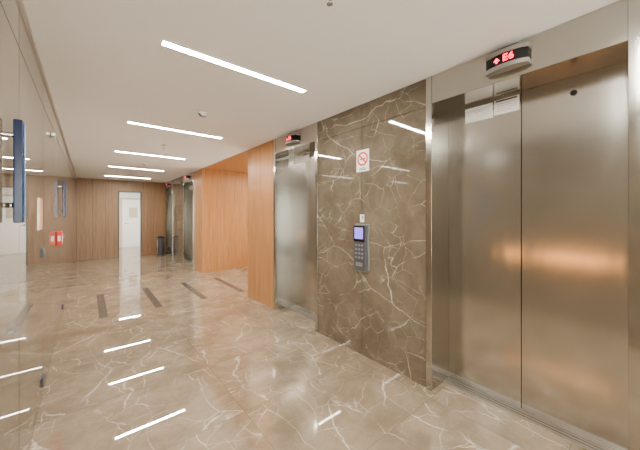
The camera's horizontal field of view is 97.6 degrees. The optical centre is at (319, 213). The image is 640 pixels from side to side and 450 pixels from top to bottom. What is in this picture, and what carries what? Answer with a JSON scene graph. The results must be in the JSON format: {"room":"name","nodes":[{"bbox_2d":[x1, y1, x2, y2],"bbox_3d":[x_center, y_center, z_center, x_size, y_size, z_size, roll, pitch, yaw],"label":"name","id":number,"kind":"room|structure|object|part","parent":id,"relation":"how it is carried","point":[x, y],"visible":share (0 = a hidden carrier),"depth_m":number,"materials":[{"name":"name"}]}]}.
{"room":"elevator lobby","nodes":[
{"label":"elevator lobby","id":0,"kind":"room"},
{"bbox_2d":[0,0,75,449],"bbox_3d":[-2.846,0.160,2.902,0.120,2.600,15.100,0,0,-40],"label":"wall","id":1,"kind":"structure","parent":0,"point":[34,289],"depth_m":1.68,"materials":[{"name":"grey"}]},
{"bbox_2d":[8,119,25,222],"bbox_3d":[-1.393,-0.195,1.287,0.054,0.470,0.060,0,0,-40],"label":"handle","id":2,"kind":"object","parent":1,"relation":"attached to","point":[18,134],"visible":1,"depth_m":1.27,"materials":[{"name":"blue"}]},
{"bbox_2d":[38,198,41,229],"bbox_3d":[-2.117,0.000,2.122,0.005,0.240,0.190,0,0,-40],"label":"poster","id":3,"kind":"object","parent":1,"relation":"attached to","point":[39,199],"visible":1,"depth_m":2.08,"materials":[{"name":"white paper"}]},
{"bbox_2d":[18,0,76,178],"bbox_3d":[-2.795,-1.122,2.944,0.012,0.034,15.100,0,0,-40],"label":"trim","id":4,"kind":"structure","parent":1,"relation":"attached to","point":[21,4],"depth_m":2.04,"materials":[{"name":"silver metal"}]},
{"bbox_2d":[42,233,63,386],"bbox_3d":[-2.945,0.815,3.125,0.012,1.080,2.430,0,0,-40],"label":"glass door hardware","id":5,"kind":"object","parent":1,"relation":"attached to","point":[43,249],"visible":0.92,"depth_m":2.22,"materials":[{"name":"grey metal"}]},
{"bbox_2d":[56,231,62,245],"bbox_3d":[-3.012,0.280,3.239,0.052,0.160,0.128,0,0,-40],"label":"sign","id":6,"kind":"object","parent":1,"relation":"attached to","point":[59,234],"visible":1,"depth_m":3.20,"materials":[{"name":"red plastic"}]},
{"bbox_2d":[60,181,65,216],"bbox_3d":[-3.384,-0.195,3.689,0.054,0.470,0.060,0,0,-40],"label":"handle","id":7,"kind":"object","parent":1,"relation":"attached to","point":[63,186],"visible":1,"depth_m":3.67,"materials":[{"name":"blue"}]},
{"bbox_2d":[76,178,164,260],"bbox_3d":[-6.583,0.160,9.701,3.000,2.600,0.140,0,0,-40],"label":"wall","id":8,"kind":"structure","parent":0,"point":[96,199],"depth_m":9.27,"materials":[{"name":"brown wood"}]},
{"bbox_2d":[118,191,141,256],"bbox_3d":[-6.579,0.340,9.696,0.680,2.240,0.152,0,0,-40],"label":"trim","id":9,"kind":"structure","parent":8,"relation":"attached to","point":[118,191],"depth_m":9.85,"materials":[{"name":"grey plastic"}]},
{"bbox_2d":[119,192,139,246],"bbox_3d":[-7.600,0.160,11.131,3.700,2.600,3.360,0,0,-40],"label":"wall","id":10,"kind":"structure","parent":0,"point":[121,194],"depth_m":12.34,"materials":[{"name":"white paint"}]},
{"bbox_2d":[120,197,139,247],"bbox_3d":[-8.358,0.370,12.516,0.960,2.180,0.060,0,0,-40],"label":"frame","id":11,"kind":"object","parent":10,"relation":"attached to","point":[120,197],"visible":0.55,"depth_m":12.22,"materials":[{"name":"beige paint"}]},
{"bbox_2d":[122,199,139,246],"bbox_3d":[-8.358,0.407,12.516,0.800,2.095,0.040,0,0,-40],"label":"leaf","id":12,"kind":"object","parent":10,"relation":"attached to","point":[130,231],"visible":0.64,"depth_m":12.44,"materials":[{"name":"white paint"}]},
{"bbox_2d":[129,207,137,217],"bbox_3d":[-8.336,-0.065,12.506,0.320,0.450,0.007,0,0,-40],"label":"glazing","id":13,"kind":"object","parent":12,"relation":"attached to","point":[133,212],"visible":1,"depth_m":12.51,"materials":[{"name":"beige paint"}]},
{"bbox_2d":[202,168,247,272],"bbox_3d":[-1.664,0.160,8.114,3.408,2.600,0.120,0,0,-40],"label":"wall","id":14,"kind":"structure","parent":0,"point":[224,193],"depth_m":7.34,"materials":[{"name":"brown wood"}]},
{"bbox_2d":[165,79,425,386],"bbox_3d":[-0.732,0.160,4.653,0.430,2.600,15.100,0,0,-40],"label":"wall","id":15,"kind":"structure","parent":0,"point":[379,314],"depth_m":2.86,"materials":[{"name":"brown stone"}]},
{"bbox_2d":[166,180,172,257],"bbox_3d":[-5.192,0.161,9.873,0.397,2.598,1.070,0,0,-40],"label":"elevator","id":16,"kind":"object","parent":15,"relation":"attached to","point":[169,185],"visible":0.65,"depth_m":10.22,"materials":[{"name":"metal"}]},
{"bbox_2d":[183,172,193,267],"bbox_3d":[-3.641,0.161,8.002,0.397,2.598,1.070,0,0,-40],"label":"elevator","id":17,"kind":"object","parent":15,"relation":"attached to","point":[188,179],"visible":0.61,"depth_m":8.35,"materials":[{"name":"metal"}]},
{"bbox_2d":[274,122,317,331],"bbox_3d":[-0.276,0.161,3.940,0.397,2.598,1.060,0,0,-40],"label":"elevator","id":18,"kind":"object","parent":15,"relation":"attached to","point":[296,152],"visible":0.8,"depth_m":4.25,"materials":[{"name":"metal"}]},
{"bbox_3d":[-0.171,1.456,4.027,0.115,0.009,0.960,0,0,-40],"label":"sill","id":19,"kind":"part","parent":18,"relation":"part of","materials":[{"name":"silver metal"}]},
{"bbox_2d":[354,214,369,272],"bbox_3d":[0.418,0.302,2.879,0.062,0.595,0.190,0,0,-40],"label":"panel","id":20,"kind":"object","parent":15,"relation":"attached to","point":[361,231],"visible":1,"depth_m":2.83,"materials":[{"name":"silver metal"}]},
{"bbox_2d":[356,148,368,171],"bbox_3d":[0.441,-0.552,2.897,0.004,0.225,0.170,0,0,-40],"label":"no smoking sign","id":21,"kind":"object","parent":15,"relation":"attached to","point":[362,156],"visible":1,"depth_m":2.90,"materials":[{"name":"white paper"}]},
{"bbox_2d":[426,0,639,449],"bbox_3d":[1.361,0.161,1.965,0.397,2.598,1.190,0,0,-40],"label":"elevator","id":22,"kind":"object","parent":15,"relation":"attached to","point":[533,142],"visible":1,"depth_m":1.94,"materials":[{"name":"metal"}]},
{"bbox_3d":[1.465,1.456,2.052,0.115,0.009,1.090,0,0,-40],"label":"sill","id":23,"kind":"part","parent":22,"relation":"part of","materials":[{"name":"silver metal"}]},
{"bbox_2d":[29,246,586,449],"bbox_3d":[-1.825,1.520,6.215,6.480,0.120,19.300,0,0,-40],"label":"floor","id":24,"kind":"structure","parent":0,"point":[227,369],"depth_m":2.37,"materials":[{"name":"stone"}]},
{"bbox_2d":[97,294,107,317],"bbox_3d":[-3.515,1.459,4.509,0.100,0.002,1.470,0,0,-40],"label":"strip","id":25,"kind":"object","parent":24,"relation":"on","point":[102,310],"visible":1,"depth_m":4.42,"materials":[{"name":"stone"}]},
{"bbox_2d":[142,288,162,307],"bbox_3d":[-2.984,1.459,4.949,0.100,0.002,1.470,0,0,-40],"label":"strip","id":26,"kind":"object","parent":24,"relation":"on","point":[155,302],"visible":1,"depth_m":4.83,"materials":[{"name":"stone"}]},
{"bbox_2d":[156,236,164,255],"bbox_3d":[-5.580,1.119,9.791,0.260,0.682,0.260,0,0,-40],"label":"waste bin","id":27,"kind":"object","parent":24,"relation":"on","point":[160,240],"visible":0.99,"depth_m":9.70,"materials":[{"name":"grey plastic"}]},
{"bbox_2d":[181,282,206,298],"bbox_3d":[-2.453,1.459,5.390,0.100,0.002,1.470,0,0,-40],"label":"strip","id":28,"kind":"object","parent":24,"relation":"on","point":[185,284],"visible":1,"depth_m":5.27,"materials":[{"name":"stone"}]},
{"bbox_2d":[214,278,243,291],"bbox_3d":[-1.921,1.459,5.830,0.100,0.002,1.470,0,0,-40],"label":"strip","id":29,"kind":"object","parent":24,"relation":"on","point":[218,279],"visible":1,"depth_m":5.71,"materials":[{"name":"stone"}]},
{"bbox_2d":[23,0,619,182],"bbox_3d":[-1.825,-1.200,6.215,6.480,0.120,19.300,0,0,-40],"label":"ceiling","id":30,"kind":"structure","parent":0,"point":[106,65],"depth_m":2.08,"materials":[{"name":"paint"}]},
{"bbox_2d":[108,166,161,170],"bbox_3d":[-4.575,-1.136,7.027,1.172,0.008,0.067,0,0,-40],"label":"recessed light","id":31,"kind":"object","parent":30,"relation":"in","point":[108,166],"visible":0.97,"depth_m":6.98,"materials":[{"name":"white plastic"}]},
{"bbox_2d":[115,151,184,159],"bbox_3d":[-3.248,-1.136,5.425,1.172,0.008,0.067,0,0,-40],"label":"recessed light","id":32,"kind":"object","parent":30,"relation":"in","point":[115,151],"visible":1,"depth_m":5.36,"materials":[{"name":"white plastic"}]},
{"bbox_2d":[127,121,222,138],"bbox_3d":[-1.921,-1.136,3.824,1.172,0.008,0.067,0,0,-40],"label":"recessed light","id":33,"kind":"object","parent":30,"relation":"in","point":[131,122],"visible":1,"depth_m":3.76,"materials":[{"name":"white plastic"}]},
{"bbox_2d":[198,111,207,116],"bbox_3d":[-1.323,-1.119,3.164,0.110,0.040,0.110,0,0,-40],"label":"smoke detector","id":34,"kind":"object","parent":30,"relation":"attached to","point":[201,113],"visible":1,"depth_m":3.13,"materials":[{"name":"white paint"}]},
{"bbox_2d":[161,39,306,92],"bbox_3d":[-0.594,-1.136,2.222,1.172,0.008,0.067,0,0,-40],"label":"recessed light","id":35,"kind":"object","parent":30,"relation":"in","point":[165,43],"visible":1,"depth_m":2.12,"materials":[{"name":"white plastic"}]},
{"bbox_2d":[327,0,332,6],"bbox_3d":[0.050,-1.111,1.444,0.060,0.058,0.060,0,0,-40],"label":"sprinkler","id":36,"kind":"object","parent":30,"relation":"attached to","point":[329,3],"visible":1,"depth_m":1.45,"materials":[{"name":"silver metal"}]}
]}

